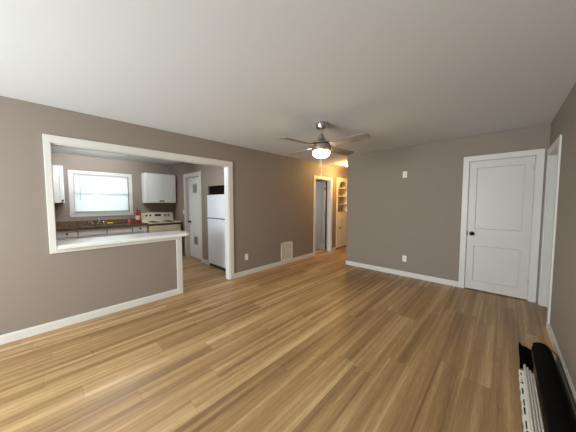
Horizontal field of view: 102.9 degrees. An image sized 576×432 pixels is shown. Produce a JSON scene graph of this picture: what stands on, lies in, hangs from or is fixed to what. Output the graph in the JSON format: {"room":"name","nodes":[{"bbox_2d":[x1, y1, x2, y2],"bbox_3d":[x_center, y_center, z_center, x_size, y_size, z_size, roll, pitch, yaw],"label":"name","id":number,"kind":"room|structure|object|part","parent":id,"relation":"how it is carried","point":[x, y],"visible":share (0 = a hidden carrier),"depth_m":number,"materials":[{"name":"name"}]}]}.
{"room":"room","nodes":[
{"label":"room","id":0,"kind":"room"},
{"bbox_2d":[52,152,173,221],"bbox_3d":[-4.082,-0.139,5.603,0.120,2.440,4.220,3,5,43],"label":"wall","id":1,"kind":"structure","parent":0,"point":[68,161],"depth_m":5.40,"materials":[{"name":"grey paint"}]},
{"bbox_2d":[52,165,64,202],"bbox_3d":[-4.856,-0.617,4.378,0.382,0.740,0.820,3,5,43],"label":"upper cabinet","id":2,"kind":"object","parent":1,"relation":"attached to","point":[58,181],"visible":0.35,"depth_m":4.54,"materials":[{"name":"white paint"}]},
{"bbox_2d":[56,218,135,225],"bbox_3d":[-4.578,0.153,4.988,0.020,0.090,2.371,3,5,43],"label":"backsplash","id":3,"kind":"structure","parent":1,"relation":"attached to","point":[66,223],"depth_m":5.13,"materials":[{"name":"brown stone"}]},
{"bbox_2d":[68,170,133,216],"bbox_3d":[-4.296,-0.504,5.321,0.145,1.002,1.180,3,5,43],"label":"window frame","id":4,"kind":"structure","parent":1,"relation":"attached to","point":[73,213],"depth_m":5.18,"materials":[{"name":"white paint"}]},
{"bbox_3d":[-4.269,-0.067,5.323,0.075,0.020,1.180,3,5,43],"label":"sill","id":5,"kind":"part","parent":4,"relation":"part of","materials":[{"name":"white paint"}]},
{"bbox_2d":[73,174,128,211],"bbox_3d":[-4.286,-0.515,5.311,0.040,0.823,0.976,3,5,43],"label":"window blind","id":6,"kind":"object","parent":1,"relation":"attached to","point":[92,193],"visible":1,"depth_m":5.28,"materials":[{"name":"white paint"}]},
{"bbox_3d":[-4.291,-0.911,5.292,0.028,0.029,0.976,3,5,43],"label":"head rail","id":7,"kind":"part","parent":6,"relation":"part of","materials":[{"name":"white paint"}]},
{"bbox_3d":[-4.290,-0.112,5.339,0.024,0.016,0.976,3,5,43],"label":"rail","id":8,"kind":"part","parent":6,"relation":"part of","materials":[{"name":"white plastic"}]},
{"bbox_2d":[141,173,175,202],"bbox_3d":[-3.347,-0.713,5.983,0.382,0.740,0.720,3,5,43],"label":"upper cabinet","id":9,"kind":"object","parent":1,"relation":"attached to","point":[156,188],"visible":1,"depth_m":5.85,"materials":[{"name":"white paint"}]},
{"bbox_3d":[-3.386,-0.701,5.773,0.020,0.728,0.352,3,5,43],"label":"door","id":10,"kind":"part","parent":9,"relation":"part of","materials":[{"name":"white paint"}]},
{"bbox_3d":[-3.139,-0.717,6.035,0.020,0.728,0.352,3,5,43],"label":"door","id":11,"kind":"part","parent":9,"relation":"part of","materials":[{"name":"white paint"}]},
{"bbox_2d":[0,96,346,334],"bbox_3d":[-0.954,-0.070,4.327,0.120,2.440,10.440,3,5,43],"label":"wall","id":12,"kind":"structure","parent":0,"point":[273,194],"depth_m":2.84,"materials":[{"name":"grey paint"}]},
{"bbox_2d":[57,237,182,293],"bbox_3d":[-2.136,0.781,3.100,0.138,0.888,1.357,3,5,43],"label":"trim","id":13,"kind":"structure","parent":12,"relation":"attached to","point":[178,239],"depth_m":3.38,"materials":[{"name":"white paint"}]},
{"bbox_2d":[57,230,189,249],"bbox_3d":[-2.197,0.306,3.223,0.505,0.042,1.482,3,5,43],"label":"breakfast bar","id":14,"kind":"object","parent":12,"relation":"on","point":[84,242],"visible":0.88,"depth_m":3.03,"materials":[{"name":"white laminate"}]},
{"bbox_2d":[42,134,233,279],"bbox_3d":[-1.848,0.141,3.385,0.156,2.133,2.335,3,5,43],"label":"trim","id":15,"kind":"structure","parent":12,"relation":"attached to","point":[48,140],"depth_m":3.02,"materials":[{"name":"white paint"}]},
{"bbox_2d":[0,247,335,344],"bbox_3d":[-0.903,1.106,4.350,0.015,0.090,10.200,3,5,43],"label":"baseboard","id":16,"kind":"structure","parent":12,"relation":"attached to","point":[20,334],"depth_m":2.85,"materials":[{"name":"white paint"}]},
{"bbox_2d":[281,241,292,261],"bbox_3d":[-0.021,0.810,5.276,0.012,0.430,0.390,3,5,43],"label":"air vent","id":17,"kind":"object","parent":12,"relation":"in","point":[286,247],"visible":1,"depth_m":5.27,"materials":[{"name":"beige metal"}]},
{"bbox_2d":[315,181,325,249],"bbox_3d":[0.802,-0.014,6.862,0.772,2.003,0.101,3,5,43],"label":"door","id":18,"kind":"structure","parent":12,"relation":"in","point":[320,241],"depth_m":6.74,"materials":[{"name":"grey paint"}]},
{"bbox_2d":[313,175,332,255],"bbox_3d":[0.927,-0.020,6.326,0.136,2.102,0.880,3,5,43],"label":"trim","id":19,"kind":"structure","parent":12,"relation":"attached to","point":[329,180],"depth_m":6.54,"materials":[{"name":"white paint"}]},
{"bbox_2d":[336,177,346,247],"bbox_3d":[1.594,-0.112,7.116,0.381,2.090,0.734,3,5,43],"label":"bookcase","id":20,"kind":"object","parent":12,"relation":"attached to","point":[341,188],"visible":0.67,"depth_m":7.06,"materials":[{"name":"beige paint"}]},
{"bbox_3d":[1.681,0.390,7.064,0.024,0.985,0.596,3,5,43],"label":"cupboard door","id":21,"kind":"part","parent":20,"relation":"part of","materials":[{"name":"beige paint"}]},
{"bbox_2d":[172,162,223,259],"bbox_3d":[-1.762,-0.153,5.769,3.035,2.440,1.000,3,5,43],"label":"wall","id":22,"kind":"structure","parent":0,"point":[210,175],"depth_m":5.26,"materials":[{"name":"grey paint"}]},
{"bbox_2d":[183,171,202,262],"bbox_3d":[-2.291,0.012,5.661,0.945,2.125,0.136,3,5,43],"label":"door","id":23,"kind":"structure","parent":22,"relation":"in","point":[192,191],"depth_m":5.75,"materials":[{"name":"white paint"}]},
{"bbox_2d":[192,183,196,193],"bbox_3d":[-2.291,-0.675,5.639,0.240,0.240,0.008,3,5,43],"label":"vent grille","id":24,"kind":"object","parent":23,"relation":"attached to","point":[194,185],"depth_m":5.65,"materials":[{"name":"grey metal"}]},
{"bbox_2d":[194,235,198,245],"bbox_3d":[-2.289,0.613,5.715,0.240,0.240,0.008,3,5,43],"label":"vent grille","id":25,"kind":"object","parent":23,"relation":"attached to","point":[196,237],"depth_m":5.70,"materials":[{"name":"grey metal"}]},
{"bbox_2d":[202,259,209,264],"bbox_3d":[-1.872,1.050,5.247,0.320,0.100,0.016,3,5,43],"label":"baseboard","id":26,"kind":"structure","parent":22,"relation":"attached to","point":[205,261],"depth_m":5.22,"materials":[{"name":"white paint"}]},
{"bbox_2d":[0,247,555,431],"bbox_3d":[-0.146,1.241,3.647,8.900,0.100,10.800,3,5,43],"label":"floor","id":27,"kind":"structure","parent":0,"point":[320,342],"depth_m":2.08,"materials":[{"name":"brown wood"}]},
{"bbox_2d":[56,229,77,240],"bbox_3d":[-4.755,0.718,4.342,0.680,0.878,1.128,3,5,43],"label":"base cabinet","id":28,"kind":"object","parent":27,"relation":"on","point":[63,234],"visible":0.17,"depth_m":4.44,"materials":[{"name":"white paint"}]},
{"bbox_3d":[-4.285,0.351,4.449,0.043,0.127,0.276,3,5,43],"label":"drawer","id":29,"kind":"part","parent":28,"relation":"part of","materials":[{"name":"white paint"}]},
{"bbox_2d":[56,222,147,230],"bbox_3d":[-4.350,0.230,4.778,0.645,0.040,2.371,3,5,43],"label":"countertop","id":30,"kind":"structure","parent":28,"relation":"on","point":[72,227],"depth_m":4.76,"materials":[{"name":"brown stone"}]},
{"bbox_2d":[79,223,125,226],"bbox_3d":[-4.050,0.270,5.061,0.462,0.166,0.784,3,5,43],"label":"sink","id":31,"kind":"object","parent":30,"relation":"in","point":[109,223],"visible":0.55,"depth_m":5.10,"materials":[{"name":"silver metal"}]},
{"bbox_2d":[81,223,123,225],"bbox_3d":[-4.057,0.273,5.067,0.408,0.160,0.748,3,5,43],"label":"basin","id":32,"kind":"object","parent":31,"relation":"in","point":[109,223],"depth_m":5.11,"materials":[{"name":"silver metal"}]},
{"bbox_2d":[135,210,140,221],"bbox_3d":[-3.713,-0.011,5.661,0.093,0.337,0.127,0,3,5],"label":"fire extinguisher","id":33,"kind":"object","parent":30,"relation":"on","point":[137,214],"visible":0.98,"depth_m":5.64,"materials":[{"name":"red metal"}]},
{"bbox_2d":[77,226,131,238],"bbox_3d":[-4.053,0.673,5.088,0.680,0.878,0.918,3,5,43],"label":"base cabinet","id":34,"kind":"object","parent":27,"relation":"on","point":[125,230],"visible":0.24,"depth_m":4.84,"materials":[{"name":"white paint"}]},
{"bbox_3d":[-4.025,0.334,4.725,0.043,0.127,0.436,3,5,43],"label":"drawer","id":35,"kind":"part","parent":34,"relation":"part of","materials":[{"name":"white paint"}]},
{"bbox_3d":[-4.023,0.715,4.746,0.046,0.595,0.436,3,5,43],"label":"cabinet door","id":36,"kind":"part","parent":34,"relation":"part of","materials":[{"name":"white paint"}]},
{"bbox_3d":[-3.710,0.314,5.060,0.043,0.127,0.436,3,5,43],"label":"drawer","id":37,"kind":"part","parent":34,"relation":"part of","materials":[{"name":"white paint"}]},
{"bbox_3d":[-3.708,0.695,5.081,0.046,0.595,0.436,3,5,43],"label":"cabinet door","id":38,"kind":"part","parent":34,"relation":"part of","materials":[{"name":"white paint"}]},
{"bbox_2d":[132,225,146,233],"bbox_3d":[-3.632,0.646,5.537,0.680,0.878,0.310,3,5,43],"label":"base cabinet","id":39,"kind":"object","parent":27,"relation":"on","point":[139,229],"visible":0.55,"depth_m":5.32,"materials":[{"name":"white paint"}]},
{"bbox_3d":[-3.446,0.297,5.341,0.043,0.127,0.288,3,5,43],"label":"drawer","id":40,"kind":"part","parent":39,"relation":"part of","materials":[{"name":"white paint"}]},
{"bbox_2d":[141,212,180,232],"bbox_3d":[-3.251,0.490,5.921,0.676,1.145,0.759,3,5,43],"label":"stove","id":41,"kind":"object","parent":27,"relation":"on","point":[157,221],"visible":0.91,"depth_m":5.86,"materials":[{"name":"beige metal"}]},
{"bbox_3d":[-3.447,-0.020,6.075,0.016,0.105,0.637,3,5,43],"label":"control panel","id":42,"kind":"part","parent":41,"relation":"part of","materials":[{"name":"beige paint"}]},
{"bbox_2d":[144,220,180,223],"bbox_3d":[-3.268,0.155,5.917,0.630,0.023,0.759,3,5,43],"label":"cooktop","id":43,"kind":"object","parent":41,"relation":"in","point":[145,221],"depth_m":5.87,"materials":[{"name":"beige metal"}]},
{"bbox_2d":[149,224,180,232],"bbox_3d":[-3.034,0.521,5.719,0.081,0.585,0.737,3,5,43],"label":"oven","id":44,"kind":"object","parent":41,"relation":"in","point":[152,227],"depth_m":5.67,"materials":[{"name":"beige metal"}]},
{"bbox_2d":[207,194,225,270],"bbox_3d":[-1.264,0.322,5.061,0.735,1.566,0.742,3,5,43],"label":"refrigerator","id":45,"kind":"object","parent":27,"relation":"on","point":[215,203],"visible":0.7,"depth_m":4.79,"materials":[{"name":"white metal"}]},
{"bbox_3d":[-1.484,-0.201,4.797,0.735,0.492,0.060,3,5,43],"label":"freezer door","id":46,"kind":"part","parent":45,"relation":"part of","materials":[{"name":"white metal"}]},
{"bbox_3d":[-1.482,0.556,4.841,0.735,0.983,0.060,3,5,43],"label":"fridge door","id":47,"kind":"part","parent":45,"relation":"part of","materials":[{"name":"white metal"}]},
{"bbox_2d":[518,369,530,431],"bbox_3d":[1.451,1.299,1.393,0.030,0.040,1.300,3,5,43],"label":"trim strip","id":48,"kind":"object","parent":27,"relation":"on","point":[523,394],"visible":1,"depth_m":1.56,"materials":[{"name":"white plastic"}]},
{"bbox_2d":[519,342,532,371],"bbox_3d":[2.132,1.253,2.055,0.095,0.043,0.420,3,5,43],"label":"plastic sheet","id":49,"kind":"object","parent":27,"relation":"on","point":[525,354],"visible":0.91,"depth_m":2.06,"materials":[{"name":"black plastic"}]},
{"bbox_2d":[523,364,534,431],"bbox_3d":[1.498,1.292,1.409,0.014,0.054,1.390,3,5,43],"label":"trim strip","id":50,"kind":"object","parent":27,"relation":"on","point":[524,365],"visible":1,"depth_m":1.57,"materials":[{"name":"beige plastic"}]},
{"bbox_2d":[526,367,537,431],"bbox_3d":[1.485,1.294,1.374,0.014,0.054,1.390,3,5,43],"label":"trim strip","id":51,"kind":"object","parent":27,"relation":"on","point":[527,368],"visible":0.82,"depth_m":1.55,"materials":[{"name":"beige plastic"}]},
{"bbox_2d":[529,370,540,431],"bbox_3d":[1.472,1.296,1.339,0.014,0.054,1.390,3,5,43],"label":"trim strip","id":52,"kind":"object","parent":27,"relation":"on","point":[530,371],"visible":0.86,"depth_m":1.54,"materials":[{"name":"beige plastic"}]},
{"bbox_2d":[532,373,544,431],"bbox_3d":[1.458,1.298,1.303,0.014,0.054,1.390,3,5,43],"label":"trim strip","id":53,"kind":"object","parent":27,"relation":"on","point":[533,375],"visible":0.86,"depth_m":1.53,"materials":[{"name":"beige plastic"}]},
{"bbox_2d":[532,342,575,431],"bbox_3d":[1.716,1.242,1.456,0.124,0.130,1.660,3,5,43],"label":"roll","id":54,"kind":"object","parent":27,"relation":"on","point":[558,412],"visible":0.99,"depth_m":1.54,"materials":[{"name":"black"}]},
{"bbox_2d":[556,357,575,421],"bbox_3d":[1.873,1.286,1.497,0.014,0.054,1.390,3,5,43],"label":"trim strip","id":55,"kind":"object","parent":27,"relation":"on","point":[571,403],"visible":0.82,"depth_m":1.67,"materials":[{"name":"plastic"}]},
{"bbox_2d":[550,350,575,408],"bbox_3d":[1.872,1.219,1.524,0.057,0.075,1.274,3,5,43],"label":"cord","id":56,"kind":"object","parent":55,"relation":"on","point":[550,350],"visible":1,"depth_m":1.73,"materials":[{"name":"black plastic"}]},
{"bbox_2d":[0,0,575,168],"bbox_3d":[-0.150,-1.295,3.498,8.900,0.100,10.800,3,5,43],"label":"ceiling","id":57,"kind":"structure","parent":0,"point":[251,74],"depth_m":1.74,"materials":[{"name":"white paint"}]},
{"bbox_2d":[279,121,369,176],"bbox_3d":[0.436,-0.857,3.015,1.023,0.720,1.023,0,3,4],"label":"ceiling fan","id":58,"kind":"object","parent":57,"relation":"hanging from","point":[321,148],"visible":1,"depth_m":2.91,"materials":[{"name":"silver metal"}]},
{"bbox_3d":[0.114,-0.890,2.735,0.510,0.039,0.146,-3,4,-41],"label":"blade","id":59,"kind":"part","parent":58,"relation":"part of","materials":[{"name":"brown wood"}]},
{"bbox_3d":[0.158,-0.925,3.333,0.146,0.039,0.510,-3,4,-41],"label":"blade","id":60,"kind":"part","parent":58,"relation":"part of","materials":[{"name":"brown wood"}]},
{"bbox_3d":[0.436,-0.806,3.018,0.226,0.085,0.226,3,5,43],"label":"lamp shade","id":61,"kind":"part","parent":58,"relation":"part of","materials":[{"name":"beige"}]},
{"bbox_3d":[0.758,-0.923,3.289,0.510,0.039,0.146,-3,4,-41],"label":"blade","id":62,"kind":"part","parent":58,"relation":"part of","materials":[{"name":"brown wood"}]},
{"bbox_3d":[0.714,-0.888,2.691,0.146,0.039,0.510,-3,4,-41],"label":"blade","id":63,"kind":"part","parent":58,"relation":"part of","materials":[{"name":"brown wood"}]},
{"bbox_2d":[316,180,326,248],"bbox_3d":[-0.222,-0.206,6.641,1.985,2.440,2.380,3,5,43],"label":"wall","id":64,"kind":"structure","parent":0,"point":[316,180],"depth_m":6.88,"materials":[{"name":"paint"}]},
{"bbox_2d":[346,124,550,302],"bbox_3d":[2.516,-0.066,4.162,3.095,2.440,0.200,3,5,43],"label":"wall","id":65,"kind":"structure","parent":0,"point":[390,216],"depth_m":4.17,"materials":[{"name":"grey paint"}]},
{"bbox_2d":[345,260,457,286],"bbox_3d":[2.064,1.092,4.509,2.082,0.090,0.015,3,5,43],"label":"baseboard","id":66,"kind":"structure","parent":65,"relation":"attached to","point":[372,267],"depth_m":4.34,"materials":[{"name":"white paint"}]},
{"bbox_2d":[458,148,544,302],"bbox_3d":[3.163,0.133,3.468,0.874,2.122,0.181,3,5,43],"label":"door","id":67,"kind":"structure","parent":65,"relation":"in","point":[500,218],"depth_m":3.41,"materials":[{"name":"white paint"}]},
{"bbox_2d":[541,83,575,390],"bbox_3d":[1.008,0.157,0.390,0.120,2.440,7.374,3,5,43],"label":"wall","id":68,"kind":"structure","parent":0,"point":[563,299],"depth_m":2.04,"materials":[{"name":"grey paint"}]},
{"bbox_2d":[538,135,561,328],"bbox_3d":[3.204,0.186,2.739,0.146,2.100,0.947,3,5,43],"label":"trim","id":69,"kind":"structure","parent":68,"relation":"attached to","point":[554,152],"depth_m":3.02,"materials":[{"name":"white paint"}]},
{"bbox_2d":[547,323,575,404],"bbox_3d":[0.677,1.345,0.203,0.015,0.090,6.305,3,5,43],"label":"baseboard","id":70,"kind":"structure","parent":68,"relation":"attached to","point":[557,351],"depth_m":1.94,"materials":[{"name":"white paint"}]}
]}

